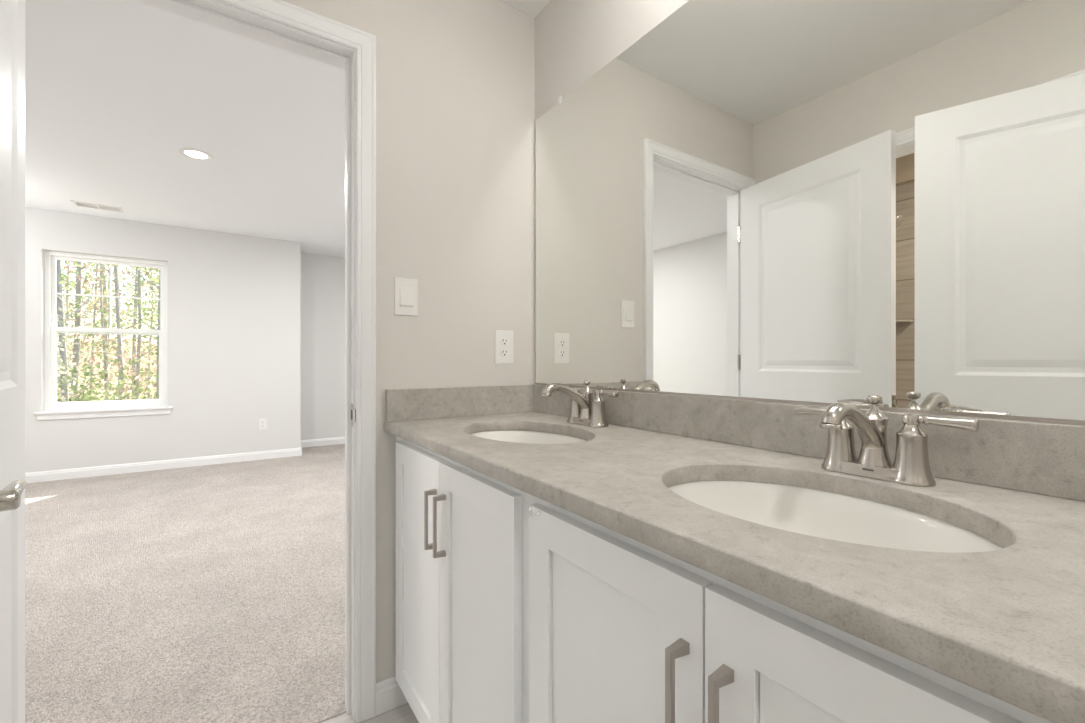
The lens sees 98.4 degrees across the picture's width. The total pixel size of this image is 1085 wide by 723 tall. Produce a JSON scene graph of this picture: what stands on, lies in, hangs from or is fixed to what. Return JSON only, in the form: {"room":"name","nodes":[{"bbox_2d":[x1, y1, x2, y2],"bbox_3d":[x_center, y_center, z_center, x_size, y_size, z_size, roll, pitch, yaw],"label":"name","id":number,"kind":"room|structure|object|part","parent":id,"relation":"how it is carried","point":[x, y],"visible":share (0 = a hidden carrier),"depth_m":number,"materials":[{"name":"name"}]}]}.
{"room":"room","nodes":[
{"label":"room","id":0,"kind":"room"},
{"bbox_2d":[25,207,300,472],"bbox_3d":[-4.219,-0.147,4.659,3.225,2.504,0.170,0,0,-34],"label":"wall","id":1,"kind":"structure","parent":0,"point":[234,300],"depth_m":4.94,"materials":[{"name":"white paint"}]},
{"bbox_2d":[33,250,172,419],"bbox_3d":[-4.257,-0.248,4.605,0.995,1.573,0.188,0,0,-34],"label":"window","id":2,"kind":"structure","parent":1,"relation":"in","point":[53,410],"depth_m":4.54,"materials":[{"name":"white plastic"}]},
{"bbox_3d":[-4.234,0.473,4.571,0.995,0.022,0.108,0,0,-34],"label":"sill","id":3,"kind":"part","parent":2,"relation":"part of","materials":[{"name":"white wood"}]},
{"bbox_3d":[-4.278,0.050,4.636,0.829,0.756,0.028,0,0,-34],"label":"sash","id":4,"kind":"part","parent":2,"relation":"part of","materials":[{"name":"white plastic"}]},
{"bbox_3d":[-4.296,-0.634,4.663,0.829,0.725,0.028,0,0,-34],"label":"sash","id":5,"kind":"part","parent":2,"relation":"part of","materials":[{"name":"white plastic"}]},
{"bbox_2d":[25,448,300,482],"bbox_3d":[-4.168,1.055,4.583,3.225,0.092,0.014,0,0,-34],"label":"baseboard","id":6,"kind":"structure","parent":1,"relation":"attached to","point":[42,476],"depth_m":4.74,"materials":[{"name":"white wood"}]},
{"bbox_2d":[259,418,266,429],"bbox_3d":[-3.148,0.704,5.275,0.077,0.123,0.007,0,0,-34],"label":"outlet","id":7,"kind":"object","parent":1,"relation":"attached to","point":[262,422],"visible":1,"depth_m":5.27,"materials":[{"name":"white plastic"}]},
{"bbox_2d":[25,0,344,256],"bbox_3d":[-2.440,-1.449,3.378,4.740,0.100,5.071,0,0,-34],"label":"ceiling","id":8,"kind":"structure","parent":0,"point":[115,89],"depth_m":2.78,"materials":[{"name":"white paint"}]},
{"bbox_2d":[70,200,123,212],"bbox_3d":[-4.007,-1.395,4.224,0.330,0.007,0.170,0,0,-34],"label":"ceiling vent","id":9,"kind":"object","parent":8,"relation":"in","point":[75,203],"visible":1,"depth_m":4.22,"materials":[{"name":"white plastic"}]},
{"bbox_2d":[179,148,212,159],"bbox_3d":[-2.333,-1.394,3.158,0.189,0.009,0.189,0,0,-34],"label":"recessed light","id":10,"kind":"object","parent":8,"relation":"in","point":[193,153],"visible":1,"depth_m":3.15,"materials":[{"name":"white plastic"}]},
{"bbox_2d":[25,444,418,722],"bbox_3d":[-1.639,1.143,2.193,4.740,0.084,7.933,0,0,-34],"label":"floor","id":11,"kind":"structure","parent":0,"point":[215,593],"depth_m":2.21,"materials":[{"name":"beige carpet"}]},
{"bbox_2d":[396,436,533,722],"bbox_3d":[-0.043,0.664,1.306,0.581,0.884,0.814,0,0,-34],"label":"vanity cabinet","id":12,"kind":"object","parent":11,"relation":"on","point":[462,532],"visible":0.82,"depth_m":1.07,"materials":[{"name":"white paint"}]},
{"bbox_3d":[-0.346,0.614,1.305,0.019,0.734,0.358,0,0,-34],"label":"door","id":13,"kind":"part","parent":12,"relation":"part of","materials":[{"name":"white paint"}]},
{"bbox_3d":[-0.278,0.391,1.161,0.029,0.147,0.013,0,0,-34],"label":"handle","id":14,"kind":"part","parent":12,"relation":"part of","materials":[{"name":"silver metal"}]},
{"bbox_3d":[-0.246,0.391,1.113,0.029,0.147,0.013,0,0,-34],"label":"handle","id":15,"kind":"part","parent":12,"relation":"part of","materials":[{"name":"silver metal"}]},
{"bbox_3d":[-0.144,0.614,1.006,0.019,0.734,0.360,0,0,-34],"label":"door","id":16,"kind":"part","parent":12,"relation":"part of","materials":[{"name":"white paint"}]},
{"bbox_2d":[384,385,1084,722],"bbox_3d":[0.189,0.155,0.975,0.571,0.132,1.628,0,0,-34],"label":"countertop","id":17,"kind":"structure","parent":12,"relation":"on","point":[1007,624],"depth_m":0.64,"materials":[{"name":"grey stone"}]},
{"bbox_2d":[471,430,585,443],"bbox_3d":[-0.046,0.305,1.298,0.353,0.166,0.520,0,0,-34],"label":"sink","id":18,"kind":"object","parent":17,"relation":"in","point":[518,436],"visible":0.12,"depth_m":1.48,"materials":[{"name":"white ceramic"}]},
{"bbox_2d":[541,380,618,427],"bbox_3d":[0.112,0.124,1.425,0.219,0.134,0.214,0,0,4],"label":"faucet","id":19,"kind":"object","parent":17,"relation":"on","point":[585,410],"visible":1,"depth_m":1.38,"materials":[{"name":"silver metal"}]},
{"bbox_3d":[0.075,0.110,1.383,0.179,0.095,0.033,0,0,-34],"label":"spout","id":20,"kind":"part","parent":19,"relation":"part of","materials":[{"name":"silver metal"}]},
{"bbox_3d":[0.107,0.154,1.466,0.060,0.073,0.060,0,0,-34],"label":"handle","id":21,"kind":"part","parent":19,"relation":"part of","materials":[{"name":"silver metal"}]},
{"bbox_3d":[0.135,0.181,1.424,0.055,0.020,0.157,0,0,-34],"label":"plate","id":22,"kind":"part","parent":19,"relation":"part of","materials":[{"name":"silver metal"}]},
{"bbox_3d":[0.135,0.069,1.424,0.021,0.024,0.021,0,0,-34],"label":"lift rod","id":23,"kind":"part","parent":19,"relation":"part of","materials":[{"name":"silver metal"}]},
{"bbox_3d":[0.164,0.154,1.381,0.060,0.073,0.060,0,0,-34],"label":"handle","id":24,"kind":"part","parent":19,"relation":"part of","materials":[{"name":"silver metal"}]},
{"bbox_3d":[0.189,0.092,1.345,0.018,0.018,0.071,0,0,-34],"label":"lever","id":25,"kind":"part","parent":19,"relation":"part of","materials":[{"name":"silver metal"}]},
{"bbox_2d":[669,480,1002,552],"bbox_3d":[0.374,0.305,0.672,0.375,0.166,0.488,0,0,-34],"label":"sink","id":26,"kind":"object","parent":17,"relation":"in","point":[801,510],"visible":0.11,"depth_m":0.79,"materials":[{"name":"white ceramic"}]},
{"bbox_2d":[794,395,978,486],"bbox_3d":[0.532,0.124,0.786,0.219,0.134,0.214,0,0,4],"label":"faucet","id":27,"kind":"object","parent":17,"relation":"on","point":[911,466],"visible":1,"depth_m":0.75,"materials":[{"name":"silver metal"}]},
{"bbox_3d":[0.502,0.092,0.863,0.018,0.018,0.071,0,0,-34],"label":"lever","id":28,"kind":"part","parent":27,"relation":"part of","materials":[{"name":"silver metal"}]},
{"bbox_3d":[0.526,0.154,0.827,0.060,0.073,0.060,0,0,-34],"label":"handle","id":29,"kind":"part","parent":27,"relation":"part of","materials":[{"name":"silver metal"}]},
{"bbox_3d":[0.495,0.110,0.743,0.179,0.095,0.033,0,0,-34],"label":"spout","id":30,"kind":"part","parent":27,"relation":"part of","materials":[{"name":"silver metal"}]},
{"bbox_3d":[0.555,0.069,0.784,0.021,0.024,0.021,0,0,-34],"label":"lift rod","id":31,"kind":"part","parent":27,"relation":"part of","materials":[{"name":"silver metal"}]},
{"bbox_3d":[0.555,0.181,0.784,0.055,0.020,0.157,0,0,-34],"label":"plate","id":32,"kind":"part","parent":27,"relation":"part of","materials":[{"name":"silver metal"}]},
{"bbox_3d":[0.584,0.154,0.742,0.060,0.073,0.060,0,0,-34],"label":"handle","id":33,"kind":"part","parent":27,"relation":"part of","materials":[{"name":"silver metal"}]},
{"bbox_3d":[0.609,0.092,0.706,0.018,0.018,0.071,0,0,-34],"label":"lever","id":34,"kind":"part","parent":27,"relation":"part of","materials":[{"name":"silver metal"}]},
{"bbox_2d":[529,496,1052,722],"bbox_3d":[0.404,0.664,0.645,0.581,0.884,0.780,0,0,-34],"label":"vanity cabinet","id":35,"kind":"object","parent":11,"relation":"on","point":[623,629],"visible":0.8,"depth_m":0.53,"materials":[{"name":"white paint"}]},
{"bbox_3d":[0.084,0.614,0.668,0.019,0.734,0.356,0,0,-34],"label":"door","id":36,"kind":"part","parent":35,"relation":"part of","materials":[{"name":"white paint"}]},
{"bbox_3d":[0.151,0.391,0.527,0.029,0.147,0.013,0,0,-34],"label":"handle","id":37,"kind":"part","parent":35,"relation":"part of","materials":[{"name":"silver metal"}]},
{"bbox_3d":[0.182,0.391,0.480,0.029,0.147,0.013,0,0,-34],"label":"handle","id":38,"kind":"part","parent":35,"relation":"part of","materials":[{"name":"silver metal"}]},
{"bbox_3d":[0.285,0.614,0.371,0.019,0.734,0.356,0,0,-34],"label":"door","id":39,"kind":"part","parent":35,"relation":"part of","materials":[{"name":"white paint"}]},
{"bbox_2d":[301,252,344,439],"bbox_3d":[-2.482,-0.147,6.232,1.615,2.504,0.493,0,0,-34],"label":"wall","id":40,"kind":"structure","parent":0,"point":[322,276],"depth_m":6.13,"materials":[{"name":"white paint"}]},
{"bbox_2d":[301,437,344,447],"bbox_3d":[-2.519,1.055,6.376,1.515,0.092,0.014,0,0,-34],"label":"baseboard","id":41,"kind":"structure","parent":40,"relation":"attached to","point":[337,440],"depth_m":6.13,"materials":[{"name":"white wood"}]},
{"bbox_2d":[282,0,534,682],"bbox_3d":[-0.990,-0.147,1.231,4.740,2.504,0.112,0,0,-34],"label":"wall","id":42,"kind":"structure","parent":0,"point":[455,79],"depth_m":1.61,"materials":[{"name":"white paint"}]},
{"bbox_2d":[0,0,27,722],"bbox_3d":[-0.930,0.077,0.774,0.156,2.036,0.793,0,0,-43],"label":"door","id":43,"kind":"structure","parent":42,"relation":"in","point":[13,483],"depth_m":0.96,"materials":[{"name":"white paint"}]},
{"bbox_3d":[-0.677,0.171,0.567,0.059,0.065,0.065,0,0,-43],"label":"lever handle","id":44,"kind":"part","parent":43,"relation":"part of","materials":[{"name":"silver metal"}]},
{"bbox_3d":[-0.703,0.167,0.626,0.022,0.019,0.127,0,0,-43],"label":"lever","id":45,"kind":"part","parent":43,"relation":"part of","materials":[{"name":"silver metal"}]},
{"bbox_2d":[134,0,375,721],"bbox_3d":[-0.912,0.045,1.272,0.864,2.121,0.130,0,0,-34],"label":"door frame","id":46,"kind":"structure","parent":42,"relation":"attached to","point":[279,11],"depth_m":1.44,"materials":[{"name":"white wood"}]},
{"bbox_3d":[-0.587,0.165,1.450,0.006,0.070,0.045,0,0,-34],"label":"strike plate","id":47,"kind":"part","parent":46,"relation":"part of","materials":[{"name":"silver metal"}]},
{"bbox_2d":[376,676,407,714],"bbox_3d":[-0.466,1.059,1.509,0.140,0.092,0.014,0,0,-34],"label":"baseboard","id":48,"kind":"structure","parent":42,"relation":"attached to","point":[389,695],"depth_m":1.49,"materials":[{"name":"white wood"}]},
{"bbox_2d":[394,277,417,315],"bbox_3d":[-0.443,-0.211,1.526,0.077,0.121,0.012,0,0,-34],"label":"light switch","id":49,"kind":"object","parent":42,"relation":"attached to","point":[405,289],"visible":1,"depth_m":1.52,"materials":[{"name":"white plastic"}]},
{"bbox_2d":[495,330,512,363],"bbox_3d":[-0.141,-0.053,1.732,0.077,0.123,0.007,0,0,-34],"label":"outlet","id":50,"kind":"object","parent":42,"relation":"attached to","point":[503,339],"visible":1,"depth_m":1.73,"materials":[{"name":"white plastic"}]},
{"bbox_2d":[501,349,507,355],"bbox_3d":[-0.140,-0.032,1.730,0.033,0.027,0.002,0,0,-34],"label":"receptacle","id":51,"kind":"object","parent":50,"relation":"attached to","point":[504,352],"depth_m":1.73,"materials":[{"name":"grey plastic"}]},
{"bbox_2d":[501,338,507,344],"bbox_3d":[-0.140,-0.073,1.730,0.033,0.027,0.002,0,0,-34],"label":"receptacle","id":52,"kind":"object","parent":50,"relation":"attached to","point":[504,341],"depth_m":1.73,"materials":[{"name":"grey plastic"}]},
{"bbox_2d":[498,0,550,17],"bbox_3d":[-0.400,-1.377,-0.098,2.750,0.100,2.750,0,0,-34],"label":"ceiling","id":53,"kind":"structure","parent":0,"point":[532,8],"depth_m":1.75,"materials":[{"name":"white paint"}]},
{"bbox_2d":[535,0,1084,425],"bbox_3d":[0.789,-0.147,0.706,0.120,2.504,2.750,0,0,-34],"label":"wall","id":54,"kind":"structure","parent":0,"point":[575,39],"depth_m":1.59,"materials":[{"name":"white paint"}]},
{"bbox_2d":[535,0,1084,424],"bbox_3d":[0.424,-0.427,1.132,0.007,1.030,1.606,0,0,-34],"label":"mirror","id":55,"kind":"object","parent":54,"relation":"attached to","point":[807,202],"visible":1,"depth_m":0.92,"materials":[{"name":"white mirror"}]},
{"label":"outside","id":56,"kind":"structure","parent":0,"visible":0},
{"bbox_2d":[57,349,156,401],"bbox_3d":[-15.581,0.926,21.259,40.000,3.744,38.000,0,0,-34],"label":"ground","id":57,"kind":"structure","parent":56,"point":[85,352],"depth_m":26.27,"materials":[{"name":"green plant"}]},
{"bbox_2d":[57,282,103,381],"bbox_3d":[-9.913,-0.685,8.871,2.611,6.810,2.280,0,0,40],"label":"tree","id":58,"kind":"object","parent":57,"relation":"on","point":[78,367],"visible":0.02,"depth_m":9.09,"materials":[{"name":"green plant"}]},
{"bbox_2d":[57,261,109,401],"bbox_3d":[-12.588,-0.753,11.782,2.565,6.600,2.182,0,0,-34],"label":"tree","id":59,"kind":"object","parent":57,"relation":"on","point":[94,302],"visible":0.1,"depth_m":12.15,"materials":[{"name":"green plant"}]},
{"bbox_2d":[58,262,112,374],"bbox_3d":[-14.274,-1.277,13.616,2.189,7.356,2.756,0,0,15],"label":"tree","id":60,"kind":"object","parent":57,"relation":"on","point":[68,262],"visible":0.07,"depth_m":14.13,"materials":[{"name":"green plant"}]},
{"bbox_2d":[57,262,118,401],"bbox_3d":[-9.498,-0.596,9.202,2.280,6.910,2.189,0,0,-34],"label":"tree","id":61,"kind":"object","parent":57,"relation":"on","point":[79,284],"visible":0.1,"depth_m":9.26,"materials":[{"name":"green plant"}]},
{"bbox_2d":[58,390,119,401],"bbox_3d":[-8.000,1.620,8.127,1.994,2.676,1.962,0,0,-34],"label":"shrub","id":62,"kind":"object","parent":57,"relation":"on","point":[86,399],"visible":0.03,"depth_m":8.16,"materials":[{"name":"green plant"}]},
{"bbox_2d":[61,261,120,397],"bbox_3d":[-16.727,-1.494,16.921,2.525,7.201,2.408,0,0,-34],"label":"tree","id":63,"kind":"object","parent":57,"relation":"on","point":[72,287],"visible":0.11,"depth_m":16.74,"materials":[{"name":"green plant"}]},
{"bbox_2d":[57,277,125,401],"bbox_3d":[-8.047,-0.517,7.351,2.342,6.618,2.485,0,0,6],"label":"tree","id":64,"kind":"object","parent":57,"relation":"on","point":[71,393],"visible":0.16,"depth_m":7.77,"materials":[{"name":"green plant"}]},
{"bbox_2d":[57,260,147,401],"bbox_3d":[-7.918,-0.121,7.816,2.808,5.803,2.260,0,0,40],"label":"tree","id":65,"kind":"object","parent":57,"relation":"on","point":[63,383],"visible":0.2,"depth_m":7.96,"materials":[{"name":"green plant"}]},
{"bbox_2d":[68,264,136,400],"bbox_3d":[-13.700,-1.347,14.600,2.430,7.462,2.888,0,0,-8],"label":"tree","id":66,"kind":"object","parent":57,"relation":"on","point":[105,308],"visible":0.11,"depth_m":14.74,"materials":[{"name":"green plant"}]},
{"bbox_2d":[61,264,151,399],"bbox_3d":[-12.004,-0.937,12.705,2.621,6.924,2.397,0,0,-10],"label":"tree","id":67,"kind":"object","parent":57,"relation":"on","point":[87,273],"visible":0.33,"depth_m":12.67,"materials":[{"name":"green plant"}]},
{"bbox_2d":[57,263,156,401],"bbox_3d":[-9.033,-0.351,9.636,2.719,6.147,2.415,0,0,-44],"label":"tree","id":68,"kind":"object","parent":57,"relation":"on","point":[124,273],"visible":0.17,"depth_m":9.51,"materials":[{"name":"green plant"}]},
{"bbox_2d":[63,262,150,380],"bbox_3d":[-16.068,-1.185,17.188,2.586,6.580,2.402,0,0,-19],"label":"tree","id":69,"kind":"object","parent":57,"relation":"on","point":[113,302],"visible":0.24,"depth_m":17.35,"materials":[{"name":"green plant"}]},
{"bbox_2d":[64,376,151,400],"bbox_3d":[-6.965,1.467,7.516,2.153,2.470,1.832,0,0,-34],"label":"shrub","id":70,"kind":"object","parent":57,"relation":"on","point":[137,377],"visible":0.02,"depth_m":7.59,"materials":[{"name":"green plant"}]},
{"bbox_2d":[58,267,158,400],"bbox_3d":[-8.156,-0.613,9.576,2.304,6.695,2.728,0,0,-11],"label":"tree","id":71,"kind":"object","parent":57,"relation":"on","point":[151,352],"visible":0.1,"depth_m":9.54,"materials":[{"name":"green plant"}]},
{"bbox_2d":[62,261,158,399],"bbox_3d":[-7.947,-0.139,8.887,2.520,5.782,2.611,0,0,42],"label":"tree","id":72,"kind":"object","parent":57,"relation":"on","point":[120,355],"visible":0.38,"depth_m":8.95,"materials":[{"name":"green plant"}]},
{"bbox_2d":[61,265,159,399],"bbox_3d":[-7.285,-0.524,8.777,2.849,6.599,2.882,0,0,-34],"label":"tree","id":73,"kind":"object","parent":57,"relation":"on","point":[152,278],"visible":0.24,"depth_m":8.65,"materials":[{"name":"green plant"}]},
{"bbox_2d":[72,262,150,399],"bbox_3d":[-11.565,-1.039,12.459,2.122,7.161,2.769,0,0,-10],"label":"tree","id":74,"kind":"object","parent":57,"relation":"on","point":[73,262],"visible":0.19,"depth_m":12.62,"materials":[{"name":"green plant"}]},
{"bbox_2d":[90,265,157,400],"bbox_3d":[-13.135,-1.089,15.067,2.283,6.976,2.423,0,0,7],"label":"tree","id":75,"kind":"object","parent":57,"relation":"on","point":[134,275],"visible":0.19,"depth_m":14.91,"materials":[{"name":"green plant"}]},
{"bbox_2d":[119,267,158,398],"bbox_3d":[-15.907,-1.655,19.176,2.766,7.336,2.510,0,0,-34],"label":"tree","id":76,"kind":"object","parent":57,"relation":"on","point":[151,322],"visible":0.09,"depth_m":18.88,"materials":[{"name":"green plant"}]},
{"bbox_2d":[118,269,159,397],"bbox_3d":[-8.912,-0.678,11.209,2.772,6.690,2.288,0,0,36],"label":"tree","id":77,"kind":"object","parent":57,"relation":"on","point":[150,315],"visible":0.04,"depth_m":10.76,"materials":[{"name":"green plant"}]},
{"bbox_2d":[122,267,158,398],"bbox_3d":[-12.494,-0.589,15.464,2.943,5.926,2.241,0,0,-2],"label":"tree","id":78,"kind":"object","parent":57,"relation":"on","point":[129,267],"visible":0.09,"depth_m":15.18,"materials":[{"name":"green plant"}]},
{"bbox_2d":[124,268,158,389],"bbox_3d":[-10.688,-1.014,13.559,2.456,7.064,2.734,0,0,-34],"label":"tree","id":79,"kind":"object","parent":57,"relation":"on","point":[156,268],"visible":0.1,"depth_m":13.33,"materials":[{"name":"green plant"}]},
{"bbox_2d":[130,279,157,386],"bbox_3d":[-9.687,-0.843,12.992,2.465,6.850,2.563,0,0,7],"label":"tree","id":80,"kind":"object","parent":57,"relation":"on","point":[155,279],"visible":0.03,"depth_m":12.44,"materials":[{"name":"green plant"}]}
]}

